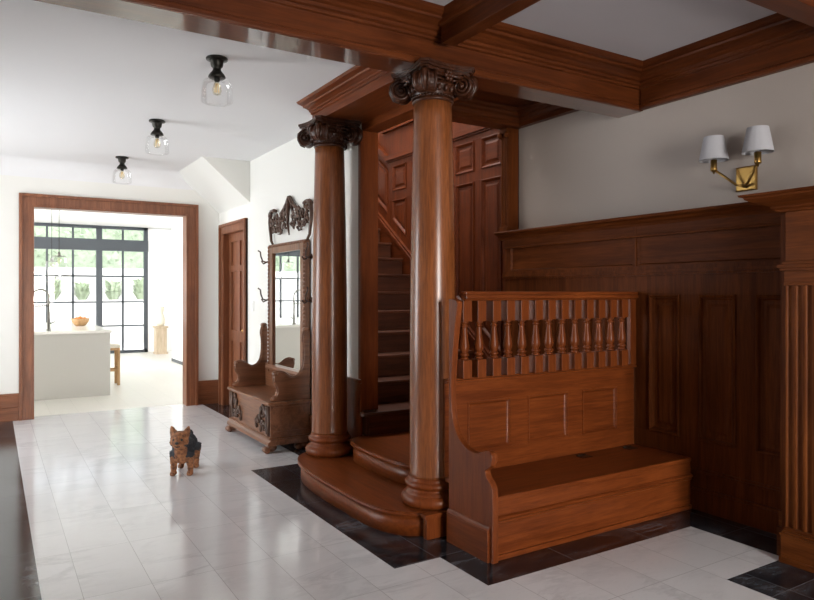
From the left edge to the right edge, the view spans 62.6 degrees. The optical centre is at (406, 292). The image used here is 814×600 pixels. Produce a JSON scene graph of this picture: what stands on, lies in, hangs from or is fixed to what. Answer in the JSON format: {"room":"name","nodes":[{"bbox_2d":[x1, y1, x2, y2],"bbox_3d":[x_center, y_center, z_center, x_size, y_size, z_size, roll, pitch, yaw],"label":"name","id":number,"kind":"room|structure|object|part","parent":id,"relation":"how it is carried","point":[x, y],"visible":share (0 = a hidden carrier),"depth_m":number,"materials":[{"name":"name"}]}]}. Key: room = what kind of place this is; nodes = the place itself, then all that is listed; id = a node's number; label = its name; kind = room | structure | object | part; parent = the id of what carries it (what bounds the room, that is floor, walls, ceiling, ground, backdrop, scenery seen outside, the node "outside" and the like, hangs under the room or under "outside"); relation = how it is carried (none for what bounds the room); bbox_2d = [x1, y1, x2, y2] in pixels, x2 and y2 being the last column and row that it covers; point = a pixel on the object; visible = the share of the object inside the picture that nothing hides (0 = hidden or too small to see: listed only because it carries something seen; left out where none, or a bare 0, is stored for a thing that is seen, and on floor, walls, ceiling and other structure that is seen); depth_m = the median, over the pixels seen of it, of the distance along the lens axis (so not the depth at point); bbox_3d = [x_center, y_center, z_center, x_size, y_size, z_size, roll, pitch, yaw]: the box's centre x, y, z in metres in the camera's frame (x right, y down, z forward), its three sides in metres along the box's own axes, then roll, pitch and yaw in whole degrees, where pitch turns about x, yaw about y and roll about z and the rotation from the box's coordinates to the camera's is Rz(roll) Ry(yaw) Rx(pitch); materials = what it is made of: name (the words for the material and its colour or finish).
{"room":"historic interior","nodes":[
{"label":"historic interior","id":0,"kind":"room"},
{"bbox_2d":[34,209,173,228],"bbox_3d":[-6.587,-1.650,11.488,7.300,0.100,8.530,0,0,-32],"label":"ceiling","id":1,"kind":"structure","parent":0,"point":[40,215],"depth_m":14.58,"materials":[{"name":"white paint"}]},
{"bbox_2d":[41,257,61,277],"bbox_3d":[-5.798,-0.920,10.936,0.307,1.360,0.307,0,0,-32],"label":"pendant light","id":2,"kind":"object","parent":1,"relation":"hanging from","point":[51,259],"visible":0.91,"depth_m":10.92,"materials":[{"name":"brown metal"}]},
{"bbox_2d":[52,252,70,275],"bbox_3d":[-4.875,-0.920,9.390,0.307,1.360,0.307,0,0,-32],"label":"pendant light","id":3,"kind":"object","parent":1,"relation":"hanging from","point":[59,253],"visible":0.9,"depth_m":9.47,"materials":[{"name":"brown metal"}]},
{"bbox_2d":[0,175,218,405],"bbox_3d":[-4.646,-0.200,7.586,5.290,3.300,0.150,0,0,-32],"label":"wall","id":4,"kind":"structure","parent":0,"point":[10,186],"depth_m":7.90,"materials":[{"name":"white paint"}]},
{"bbox_2d":[0,393,18,421],"bbox_3d":[-5.630,1.295,6.867,2.860,0.310,0.035,0,0,-32],"label":"baseboard","id":5,"kind":"structure","parent":4,"relation":"attached to","point":[9,403],"depth_m":7.56,"materials":[{"name":"brown wood"}]},
{"bbox_2d":[0,154,193,189],"bbox_3d":[-4.613,-1.430,7.400,5.150,0.200,0.200,0,0,-32],"label":"cove","id":6,"kind":"object","parent":4,"relation":"attached to","point":[11,165],"depth_m":7.97,"materials":[{"name":"white paint"}]},
{"bbox_2d":[19,193,198,420],"bbox_3d":[-3.602,0.155,8.217,2.010,2.590,0.215,0,0,-32],"label":"door frame","id":7,"kind":"structure","parent":4,"relation":"attached to","point":[28,202],"depth_m":8.01,"materials":[{"name":"brown wood"}]},
{"bbox_2d":[199,380,217,404],"bbox_3d":[-2.586,1.295,8.752,0.280,0.310,0.035,0,0,-32],"label":"baseboard","id":8,"kind":"structure","parent":4,"relation":"attached to","point":[208,389],"depth_m":8.74,"materials":[{"name":"brown wood"}]},
{"bbox_2d":[148,228,171,351],"bbox_3d":[-6.090,-0.075,16.725,0.740,3.050,0.150,0,0,-32],"label":"wall","id":9,"kind":"structure","parent":0,"point":[159,240],"depth_m":16.61,"materials":[{"name":"white paint"}]},
{"bbox_2d":[34,222,147,353],"bbox_3d":[-9.094,-0.075,14.834,6.360,3.050,0.160,0,0,-32],"label":"window","id":10,"kind":"structure","parent":9,"relation":"in","point":[98,244],"depth_m":15.89,"materials":[{"name":"grey metal"}]},
{"bbox_2d":[0,0,354,170],"bbox_3d":[-3.291,-1.580,5.266,5.150,0.100,5.220,0,0,-32],"label":"ceiling","id":11,"kind":"structure","parent":0,"point":[76,84],"depth_m":5.01,"materials":[{"name":"white paint"}]},
{"bbox_2d":[115,156,128,176],"bbox_3d":[-3.207,-1.382,7.542,0.202,0.296,0.202,0,0,-32],"label":"ceiling light","id":12,"kind":"object","parent":11,"relation":"attached to","point":[121,159],"visible":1,"depth_m":7.51,"materials":[{"name":"brown metal"}]},
{"bbox_2d":[149,119,164,145],"bbox_3d":[-2.217,-1.382,5.943,0.202,0.296,0.202,0,0,-32],"label":"ceiling light","id":13,"kind":"object","parent":11,"relation":"attached to","point":[156,123],"visible":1,"depth_m":5.91,"materials":[{"name":"brown metal"}]},
{"bbox_2d":[206,54,227,92],"bbox_3d":[-1.237,-1.382,4.362,0.202,0.296,0.202,0,0,-32],"label":"ceiling light","id":14,"kind":"object","parent":11,"relation":"attached to","point":[216,61],"visible":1,"depth_m":4.33,"materials":[{"name":"brown metal"}]},
{"bbox_2d":[172,217,182,361],"bbox_3d":[-3.126,-0.075,12.044,0.830,3.050,5.830,0,0,-32],"label":"wall","id":15,"kind":"structure","parent":0,"point":[177,222],"depth_m":13.89,"materials":[{"name":"white paint"}]},
{"bbox_2d":[171,358,182,364],"bbox_3d":[-4.704,1.420,13.790,0.015,0.060,1.200,0,0,-32],"label":"baseboard","id":16,"kind":"structure","parent":15,"relation":"attached to","point":[172,359],"depth_m":13.83,"materials":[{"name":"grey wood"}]},
{"bbox_2d":[180,156,249,212],"bbox_3d":[-2.384,-1.290,8.169,0.550,0.480,1.240,0,0,-32],"label":"wall","id":17,"kind":"structure","parent":0,"point":[224,184],"depth_m":7.85,"materials":[{"name":"white paint"}]},
{"bbox_2d":[219,123,372,435],"bbox_3d":[-1.371,-0.950,7.179,0.130,4.800,3.990,0,0,-32],"label":"wall","id":18,"kind":"structure","parent":0,"point":[287,169],"depth_m":6.85,"materials":[{"name":"white paint"}]},
{"bbox_2d":[218,218,247,404],"bbox_3d":[-2.110,0.285,8.321,0.165,2.330,1.050,0,0,-32],"label":"door","id":19,"kind":"structure","parent":18,"relation":"in","point":[232,236],"depth_m":8.59,"materials":[{"name":"brown wood"}]},
{"bbox_2d":[251,301,253,310],"bbox_3d":[-1.774,0.150,7.694,0.014,0.120,0.080,0,0,-32],"label":"light switch","id":20,"kind":"object","parent":18,"relation":"attached to","point":[252,302],"visible":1,"depth_m":7.68,"materials":[{"name":"white plastic"}]},
{"bbox_2d":[308,414,311,442],"bbox_3d":[-1.312,1.295,6.933,0.030,0.310,2.070,0,0,-32],"label":"baseboard","id":21,"kind":"structure","parent":18,"relation":"attached to","point":[310,415],"depth_m":6.25,"materials":[{"name":"brown wood"}]},
{"bbox_2d":[347,377,361,440],"bbox_3d":[-0.570,0.998,5.734,0.030,0.585,0.750,0,0,-32],"label":"trim","id":22,"kind":"structure","parent":18,"relation":"attached to","point":[354,386],"depth_m":5.50,"materials":[{"name":"brown wood"}]},
{"bbox_2d":[358,131,377,410],"bbox_3d":[-0.318,-0.180,5.479,0.160,2.270,0.050,0,0,-32],"label":"trim","id":23,"kind":"structure","parent":18,"relation":"attached to","point":[368,147],"depth_m":5.45,"materials":[{"name":"brown wood"}]},
{"bbox_2d":[362,97,458,132],"bbox_3d":[0.009,-1.347,4.975,0.145,0.064,1.210,0,0,-32],"label":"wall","id":24,"kind":"structure","parent":18,"relation":"attached to","point":[403,113],"depth_m":5.12,"materials":[{"name":"brown wood"}]},
{"bbox_2d":[296,65,409,122],"bbox_3d":[-0.238,-1.530,4.937,0.644,0.300,1.435,0,0,-32],"label":"trim","id":25,"kind":"structure","parent":24,"relation":"attached to","point":[360,93],"depth_m":4.91,"materials":[{"name":"brown wood"}]},
{"bbox_2d":[0,351,813,599],"bbox_3d":[-3.340,1.510,6.342,7.400,0.120,20.700,0,0,-32],"label":"floor","id":26,"kind":"structure","parent":0,"point":[92,508],"depth_m":3.94,"materials":[{"name":"white tile"}]},
{"bbox_2d":[34,322,111,400],"bbox_3d":[-6.131,0.988,10.212,2.570,0.925,3.220,0,0,-32],"label":"kitchen island","id":27,"kind":"object","parent":26,"relation":"on","point":[71,361],"visible":0.54,"depth_m":9.29,"materials":[{"name":"grey paint"}]},
{"bbox_2d":[34,322,111,334],"bbox_3d":[-6.131,0.545,10.212,2.570,0.040,3.220,0,0,-32],"label":"island countertop","id":28,"kind":"structure","parent":27,"relation":"on","point":[56,327],"depth_m":9.64,"materials":[{"name":"white stone"}]},
{"bbox_2d":[34,289,54,330],"bbox_3d":[-5.077,0.232,9.347,0.305,0.587,0.060,0,0,-32],"label":"tap","id":29,"kind":"object","parent":28,"relation":"on","point":[48,300],"visible":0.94,"depth_m":9.37,"materials":[{"name":"silver metal"}]},
{"bbox_2d":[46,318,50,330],"bbox_3d":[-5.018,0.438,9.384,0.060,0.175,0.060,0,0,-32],"label":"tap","id":30,"kind":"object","parent":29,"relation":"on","point":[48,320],"depth_m":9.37,"materials":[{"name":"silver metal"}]},
{"bbox_2d":[71,318,89,325],"bbox_3d":[-5.225,0.465,10.714,0.276,0.120,0.276,0,0,-32],"label":"fruit bowl","id":31,"kind":"object","parent":28,"relation":"on","point":[77,322],"visible":0.97,"depth_m":10.62,"materials":[{"name":"brown wood"}]},
{"bbox_2d":[110,343,120,384],"bbox_3d":[-4.691,1.130,10.622,0.240,0.640,0.340,0,0,-32],"label":"bar stool","id":32,"kind":"object","parent":26,"relation":"on","point":[113,346],"visible":0.42,"depth_m":10.54,"materials":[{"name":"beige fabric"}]},
{"bbox_3d":[-4.691,0.838,10.622,0.240,0.055,0.340,0,0,-32],"label":"seat","id":33,"kind":"part","parent":32,"relation":"part of","materials":[{"name":"beige fabric"}]},
{"bbox_3d":[-4.686,1.175,10.784,0.040,0.550,0.044,0,0,-32],"label":"leg","id":34,"kind":"part","parent":32,"relation":"part of","materials":[{"name":"brown wood"}]},
{"bbox_3d":[-4.543,1.175,10.554,0.040,0.550,0.044,0,0,-32],"label":"leg","id":35,"kind":"part","parent":32,"relation":"part of","materials":[{"name":"brown wood"}]},
{"bbox_2d":[153,326,167,353],"bbox_3d":[-5.886,1.120,15.998,0.300,0.660,0.320,0,0,-32],"label":"plant stand","id":36,"kind":"object","parent":26,"relation":"on","point":[160,332],"visible":0.99,"depth_m":15.90,"materials":[{"name":"beige wood"}]},
{"bbox_2d":[156,307,164,325],"bbox_3d":[-5.886,0.560,15.998,0.220,0.460,0.220,0,0,-32],"label":"ceramic vase","id":37,"kind":"object","parent":36,"relation":"on","point":[160,319],"visible":0.98,"depth_m":15.93,"materials":[{"name":"beige ceramic"}]},
{"bbox_2d":[169,426,200,475],"bbox_3d":[-1.802,1.249,5.402,0.211,0.406,0.505,0,0,-3],"label":"dog","id":38,"kind":"object","parent":26,"relation":"on","point":[186,448],"visible":1,"depth_m":5.29},
{"bbox_2d":[225,195,312,453],"bbox_3d":[-1.365,0.240,6.603,0.466,2.420,1.356,0,0,-32],"label":"hall tree","id":39,"kind":"object","parent":26,"relation":"on","point":[269,399],"visible":1,"depth_m":6.50,"materials":[{"name":"brown wood"}]},
{"bbox_3d":[-1.668,0.661,7.151,0.366,0.654,0.045,0,0,-32],"label":"arm","id":40,"kind":"part","parent":39,"relation":"part of","materials":[{"name":"brown wood"}]},
{"bbox_3d":[-1.393,1.002,6.654,0.420,0.027,1.240,0,0,-32],"label":"seat lid","id":41,"kind":"part","parent":39,"relation":"part of","materials":[{"name":"brown wood"}]},
{"bbox_3d":[-1.394,1.345,6.653,0.424,0.070,1.240,0,0,-32],"label":"plinth moulding","id":42,"kind":"part","parent":39,"relation":"part of","materials":[{"name":"brown wood"}]},
{"bbox_2d":[265,239,309,375],"bbox_3d":[-1.210,0.172,6.679,0.104,1.355,0.970,0,0,-32],"label":"mirror","id":43,"kind":"object","parent":39,"relation":"attached to","point":[288,273],"depth_m":6.64,"materials":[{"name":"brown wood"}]},
{"bbox_3d":[-1.071,0.661,6.186,0.366,0.654,0.045,0,0,-32],"label":"arm","id":44,"kind":"part","parent":39,"relation":"part of","materials":[{"name":"brown wood"}]},
{"bbox_2d":[298,228,486,539],"bbox_3d":[-0.621,0.037,6.707,2.101,2.826,5.542,0,0,-32],"label":"staircase","id":45,"kind":"structure","parent":26,"relation":"on","point":[367,484],"depth_m":5.08,"materials":[{"name":"brown wood"}]},
{"bbox_2d":[297,115,362,457],"bbox_3d":[-0.629,-0.041,5.450,0.460,2.677,0.460,0,0,-32],"label":"wooden column","id":46,"kind":"structure","parent":45,"relation":"on","point":[329,437],"depth_m":5.33,"materials":[{"name":"brown wood"}]},
{"bbox_2d":[389,57,477,509],"bbox_3d":[0.161,-0.041,4.175,0.460,2.677,0.460,0,0,-32],"label":"wooden column","id":47,"kind":"structure","parent":45,"relation":"on","point":[434,84],"depth_m":4.06,"materials":[{"name":"brown wood"}]},
{"bbox_2d":[443,291,692,563],"bbox_3d":[1.045,0.720,4.252,1.751,1.460,0.529,0,0,-32],"label":"wooden settle","id":48,"kind":"object","parent":26,"relation":"on","point":[540,452],"visible":1,"depth_m":4.24,"materials":[{"name":"brown wood"}]},
{"bbox_3d":[0.336,1.353,3.755,0.018,0.194,0.380,0,0,-32],"label":"moulding","id":49,"kind":"part","parent":48,"relation":"part of","materials":[{"name":"brown wood"}]},
{"bbox_3d":[0.367,0.743,3.759,0.040,1.414,0.405,0,0,-32],"label":"panel","id":50,"kind":"part","parent":48,"relation":"part of","materials":[{"name":"brown wood"}]},
{"bbox_3d":[0.517,0.825,4.205,0.347,0.309,0.015,0,0,-32],"label":"panel","id":51,"kind":"part","parent":48,"relation":"part of","materials":[{"name":"brown wood"}]},
{"bbox_3d":[0.948,0.530,4.463,1.688,0.024,0.041,0,0,-32],"label":"rail","id":52,"kind":"part","parent":48,"relation":"part of","materials":[{"name":"brown wood"}]},
{"bbox_3d":[0.940,0.825,4.467,0.361,0.309,0.015,0,0,-32],"label":"panel","id":53,"kind":"part","parent":48,"relation":"part of","materials":[{"name":"brown wood"}]},
{"bbox_3d":[1.007,0.018,4.489,1.560,0.057,0.061,0,0,-32],"label":"rail","id":54,"kind":"part","parent":48,"relation":"part of","materials":[{"name":"brown wood"}]},
{"bbox_3d":[1.071,1.119,4.264,1.688,0.027,0.478,0,0,-32],"label":"seat lid","id":55,"kind":"part","parent":48,"relation":"part of","materials":[{"name":"brown wood"}]},
{"bbox_3d":[1.198,1.235,4.060,1.688,0.046,0.022,0,0,-32],"label":"moulding","id":56,"kind":"part","parent":48,"relation":"part of","materials":[{"name":"brown wood"}]},
{"bbox_3d":[1.359,0.825,4.727,0.351,0.309,0.015,0,0,-32],"label":"panel","id":57,"kind":"part","parent":48,"relation":"part of","materials":[{"name":"brown wood"}]},
{"bbox_2d":[738,186,813,572],"bbox_3d":[2.309,0.457,3.565,0.700,1.986,0.730,0,0,-32],"label":"fireplace mantel","id":58,"kind":"object","parent":26,"relation":"on","point":[795,528],"visible":1,"depth_m":3.57,"materials":[{"name":"brown wood"}]},
{"bbox_3d":[2.241,-0.486,3.523,0.540,0.101,0.730,0,0,-32],"label":"cornice","id":59,"kind":"part","parent":58,"relation":"part of","materials":[{"name":"brown wood"}]},
{"bbox_3d":[2.165,-0.105,3.446,0.090,0.130,0.480,0,0,-32],"label":"neck moulding","id":60,"kind":"part","parent":58,"relation":"part of","materials":[{"name":"brown wood"}]},
{"bbox_2d":[378,119,518,376],"bbox_3d":[-0.025,-0.950,7.992,0.265,4.800,4.025,0,0,-32],"label":"wall","id":61,"kind":"structure","parent":0,"point":[479,253],"depth_m":6.81,"materials":[{"name":"red wood"}]},
{"bbox_3d":[-0.316,-1.344,8.297,0.024,0.745,0.310,0,0,-32],"label":"raked panel","id":62,"kind":"part","parent":61,"relation":"part of","materials":[{"name":"red wood"}]},
{"bbox_3d":[-0.090,-0.889,7.931,0.024,0.453,0.310,0,0,-32],"label":"tall panel","id":63,"kind":"part","parent":61,"relation":"part of","materials":[{"name":"red wood"}]},
{"bbox_3d":[-0.090,-1.373,7.931,0.024,0.305,0.310,0,0,-32],"label":"square panel","id":64,"kind":"part","parent":61,"relation":"part of","materials":[{"name":"red wood"}]},
{"bbox_3d":[0.137,-1.373,7.566,0.024,0.305,0.310,0,0,-32],"label":"square panel","id":65,"kind":"part","parent":61,"relation":"part of","materials":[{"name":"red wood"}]},
{"bbox_3d":[0.026,-0.306,7.721,0.065,2.868,3.500,0,0,-32],"label":"stair skirting","id":66,"kind":"part","parent":61,"relation":"part of","materials":[{"name":"red wood"}]},
{"bbox_3d":[-0.107,-2.253,7.944,0.055,1.346,4.020,0,0,-32],"label":"cap moulding","id":67,"kind":"part","parent":61,"relation":"part of","materials":[{"name":"red wood"}]},
{"bbox_3d":[0.589,-0.424,6.835,0.024,1.381,0.310,0,0,-32],"label":"tall panel","id":68,"kind":"part","parent":61,"relation":"part of","materials":[{"name":"red wood"}]},
{"bbox_3d":[0.589,-1.373,6.835,0.024,0.305,0.310,0,0,-32],"label":"square panel","id":69,"kind":"part","parent":61,"relation":"part of","materials":[{"name":"red wood"}]},
{"bbox_3d":[0.816,-1.373,6.469,0.024,0.305,0.310,0,0,-32],"label":"square panel","id":70,"kind":"part","parent":61,"relation":"part of","materials":[{"name":"red wood"}]},
{"bbox_3d":[0.816,-0.270,6.469,0.024,1.691,0.310,0,0,-32],"label":"tall panel","id":71,"kind":"part","parent":61,"relation":"part of","materials":[{"name":"red wood"}]},
{"bbox_2d":[497,127,517,231],"bbox_3d":[0.944,-1.048,6.287,0.155,0.973,0.151,0,0,-32],"label":"trim","id":72,"kind":"structure","parent":61,"relation":"attached to","point":[508,136],"depth_m":6.25,"materials":[{"name":"brown wood"}]},
{"bbox_2d":[452,99,522,129],"bbox_3d":[0.440,-2.442,5.860,1.480,1.815,0.299,0,0,-32],"label":"wall","id":73,"kind":"structure","parent":0,"point":[474,112],"depth_m":5.96,"materials":[{"name":"brown wood"}]},
{"bbox_2d":[472,90,531,106],"bbox_3d":[0.748,-1.708,5.363,1.480,0.065,1.110,0,0,-32],"label":"ceiling","id":74,"kind":"structure","parent":0,"point":[481,95],"depth_m":5.80,"materials":[{"name":"brown wood"}]},
{"bbox_2d":[424,0,776,60],"bbox_3d":[0.638,-1.720,0.489,6.800,0.100,6.560,0,0,-32],"label":"ceiling","id":75,"kind":"structure","parent":0,"point":[642,30],"depth_m":4.11,"materials":[{"name":"grey paint"}]},
{"bbox_2d":[35,0,642,117],"bbox_3d":[-1.113,-1.523,3.316,6.800,0.294,0.409,0,0,-32],"label":"beam","id":76,"kind":"structure","parent":75,"relation":"attached to","point":[507,59],"depth_m":3.94,"materials":[{"name":"brown wood"}]},
{"bbox_2d":[438,0,540,45],"bbox_3d":[1.959,-1.583,1.272,0.198,0.175,6.500,0,0,-32],"label":"cross beam","id":77,"kind":"structure","parent":75,"relation":"attached to","point":[461,20],"depth_m":3.76,"materials":[{"name":"brown wood"}]},
{"bbox_2d":[746,0,813,26],"bbox_3d":[1.753,-1.583,3.356,1.745,0.175,0.238,0,0,-32],"label":"cross beam","id":78,"kind":"structure","parent":75,"relation":"attached to","point":[802,11],"depth_m":3.51,"materials":[{"name":"brown wood"}]},
{"bbox_2d":[494,202,781,534],"bbox_3d":[1.634,0.445,5.082,0.250,2.010,2.760,0,0,-32],"label":"wall","id":79,"kind":"structure","parent":0,"point":[706,280],"depth_m":4.49,"materials":[{"name":"brown wood"}]},
{"bbox_3d":[0.971,0.498,6.066,0.029,0.977,0.254,0,0,-32],"label":"panel","id":80,"kind":"part","parent":79,"relation":"part of","materials":[{"name":"brown wood"}]},
{"bbox_3d":[1.180,0.498,5.729,0.029,0.977,0.254,0,0,-32],"label":"panel","id":81,"kind":"part","parent":79,"relation":"part of","materials":[{"name":"brown wood"}]},
{"bbox_3d":[1.310,-0.333,5.524,0.016,0.280,1.388,0,0,-32],"label":"frieze panel","id":82,"kind":"part","parent":79,"relation":"part of","materials":[{"name":"brown wood"}]},
{"bbox_3d":[1.389,0.498,5.391,0.029,0.977,0.254,0,0,-32],"label":"panel","id":83,"kind":"part","parent":79,"relation":"part of","materials":[{"name":"brown wood"}]},
{"bbox_3d":[1.598,0.498,5.054,0.029,0.977,0.254,0,0,-32],"label":"panel","id":84,"kind":"part","parent":79,"relation":"part of","materials":[{"name":"brown wood"}]},
{"bbox_3d":[1.606,-0.522,5.127,0.250,0.075,2.655,0,0,-32],"label":"cap rail","id":85,"kind":"part","parent":79,"relation":"part of","materials":[{"name":"brown wood"}]},
{"bbox_3d":[1.607,-0.448,5.039,0.042,0.085,2.675,0,0,-32],"label":"cap moulding","id":86,"kind":"part","parent":79,"relation":"part of","materials":[{"name":"brown wood"}]},
{"bbox_3d":[1.809,0.498,4.713,0.029,0.977,0.255,0,0,-32],"label":"panel","id":87,"kind":"part","parent":79,"relation":"part of","materials":[{"name":"brown wood"}]},
{"bbox_3d":[2.002,-0.333,4.406,0.016,0.280,1.182,0,0,-32],"label":"frieze panel","id":88,"kind":"part","parent":79,"relation":"part of","materials":[{"name":"brown wood"}]},
{"bbox_3d":[2.022,0.498,4.369,0.029,0.977,0.262,0,0,-32],"label":"panel","id":89,"kind":"part","parent":79,"relation":"part of","materials":[{"name":"brown wood"}]},
{"bbox_3d":[2.226,0.498,4.040,0.029,0.977,0.251,0,0,-32],"label":"panel","id":90,"kind":"part","parent":79,"relation":"part of","materials":[{"name":"brown wood"}]},
{"bbox_2d":[519,63,813,228],"bbox_3d":[3.203,-0.200,2.919,0.120,3.300,7.990,0,0,-32],"label":"wall","id":91,"kind":"structure","parent":0,"point":[578,166],"depth_m":4.93,"materials":[{"name":"beige paint"}]},
{"bbox_2d":[517,101,578,127],"bbox_3d":[1.297,-1.603,5.703,0.189,0.137,1.110,0,0,-32],"label":"crown molding","id":92,"kind":"structure","parent":91,"relation":"attached to","point":[534,112],"depth_m":5.92,"materials":[{"name":"brown wood"}]},
{"bbox_2d":[639,13,813,109],"bbox_3d":[3.429,-1.528,2.227,0.224,0.285,6.576,0,0,-32],"label":"ceiling beam","id":93,"kind":"structure","parent":91,"relation":"attached to","point":[774,43],"depth_m":4.40,"materials":[{"name":"brown wood"}]},
{"bbox_2d":[699,125,774,191],"bbox_3d":[2.129,-0.850,4.318,0.232,0.365,0.484,0,0,-32],"label":"wall sconce","id":94,"kind":"object","parent":91,"relation":"attached to","point":[758,141],"visible":1,"depth_m":4.35,"materials":[{"name":"white fabric"}]},
{"bbox_2d":[710,159,716,173],"bbox_3d":[2.030,-0.835,4.433,0.044,0.095,0.044,0,0,-32],"label":"candle holder","id":95,"kind":"object","parent":94,"relation":"on","point":[713,163],"depth_m":4.42,"materials":[{"name":"gold metal"}]},
{"bbox_3d":[2.030,-0.955,4.433,0.184,0.155,0.184,0,0,-32],"label":"lamp shade","id":96,"kind":"part","parent":94,"relation":"part of","materials":[{"name":"grey fabric"}]},
{"bbox_3d":[2.117,-0.759,4.401,0.214,0.148,0.031,0,0,19],"label":"arm","id":97,"kind":"part","parent":94,"relation":"part of","materials":[{"name":"gold metal"}]},
{"bbox_3d":[2.195,-0.759,4.275,0.031,0.148,0.222,0,0,5],"label":"arm","id":98,"kind":"part","parent":94,"relation":"part of","materials":[{"name":"gold metal"}]},
{"bbox_3d":[2.188,-0.955,4.178,0.184,0.155,0.184,0,0,-32],"label":"lamp shade","id":99,"kind":"part","parent":94,"relation":"part of","materials":[{"name":"grey fabric"}]},
{"bbox_2d":[754,151,761,166],"bbox_3d":[2.188,-0.835,4.178,0.044,0.095,0.044,0,0,-32],"label":"candle holder","id":100,"kind":"object","parent":94,"relation":"on","point":[757,154],"depth_m":4.16,"materials":[{"name":"gold metal"}]},
{"label":"outside","id":101,"kind":"structure","parent":0,"visible":0},
{"bbox_2d":[118,343,142,349],"bbox_3d":[-13.439,1.535,25.494,20.000,0.130,22.500,0,0,-32],"label":"terrace","id":102,"kind":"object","parent":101,"point":[127,346],"depth_m":18.41,"materials":[{"name":"white"}]},
{"bbox_2d":[34,300,142,343],"bbox_3d":[-9.424,0.835,19.012,20.000,1.270,0.250,0,0,-32],"label":"wall","id":103,"kind":"structure","parent":102,"relation":"on","point":[59,312],"depth_m":19.37,"materials":[{"name":"white paint"}]},
{"bbox_2d":[34,267,142,299],"bbox_3d":[-10.279,0.350,20.394,20.000,2.240,0.300,0,0,-32],"label":"wall","id":104,"kind":"structure","parent":102,"relation":"on","point":[66,294],"depth_m":20.49,"materials":[{"name":"white paint"}]},
{"bbox_3d":[-9.845,0.870,19.692,20.000,1.200,1.290,0,0,-32],"label":"planting bed","id":105,"kind":"object","parent":102,"relation":"on","visible":0},
{"bbox_2d":[34,277,64,299],"bbox_3d":[-10.249,-0.111,19.241,0.956,0.761,0.919,0,0,22],"label":"shrub","id":106,"kind":"object","parent":105,"relation":"on","point":[53,287],"visible":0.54,"depth_m":19.14,"materials":[{"name":"green plant"}]},
{"bbox_2d":[68,281,92,299],"bbox_3d":[-9.541,-0.053,19.648,0.812,0.646,0.780,0,0,-41],"label":"shrub","id":107,"kind":"object","parent":105,"relation":"on","point":[82,292],"visible":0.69,"depth_m":19.55,"materials":[{"name":"green plant"}]},
{"bbox_2d":[102,280,124,299],"bbox_3d":[-8.792,-0.082,20.108,0.850,0.704,0.884,0,0,-14],"label":"shrub","id":108,"kind":"object","parent":105,"relation":"on","point":[113,292],"visible":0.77,"depth_m":19.98,"materials":[{"name":"green plant"}]},
{"bbox_2d":[129,277,142,299],"bbox_3d":[-8.111,-0.111,20.561,0.956,0.761,0.919,0,0,13],"label":"shrub","id":109,"kind":"object","parent":105,"relation":"on","point":[138,284],"visible":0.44,"depth_m":20.34,"materials":[{"name":"green plant"}]},
{"bbox_3d":[-10.814,0.385,21.256,20.000,2.170,1.670,0,0,-32],"label":"bed","id":110,"kind":"object","parent":102,"relation":"on","visible":0},
{"bbox_2d":[34,226,142,268],"bbox_3d":[-10.773,-1.749,21.190,20.000,2.078,1.657,0,0,-32],"label":"hedge","id":111,"kind":"object","parent":110,"relation":"on","point":[82,258],"visible":0.16,"depth_m":21.13,"materials":[{"name":"green plant"}]}
]}

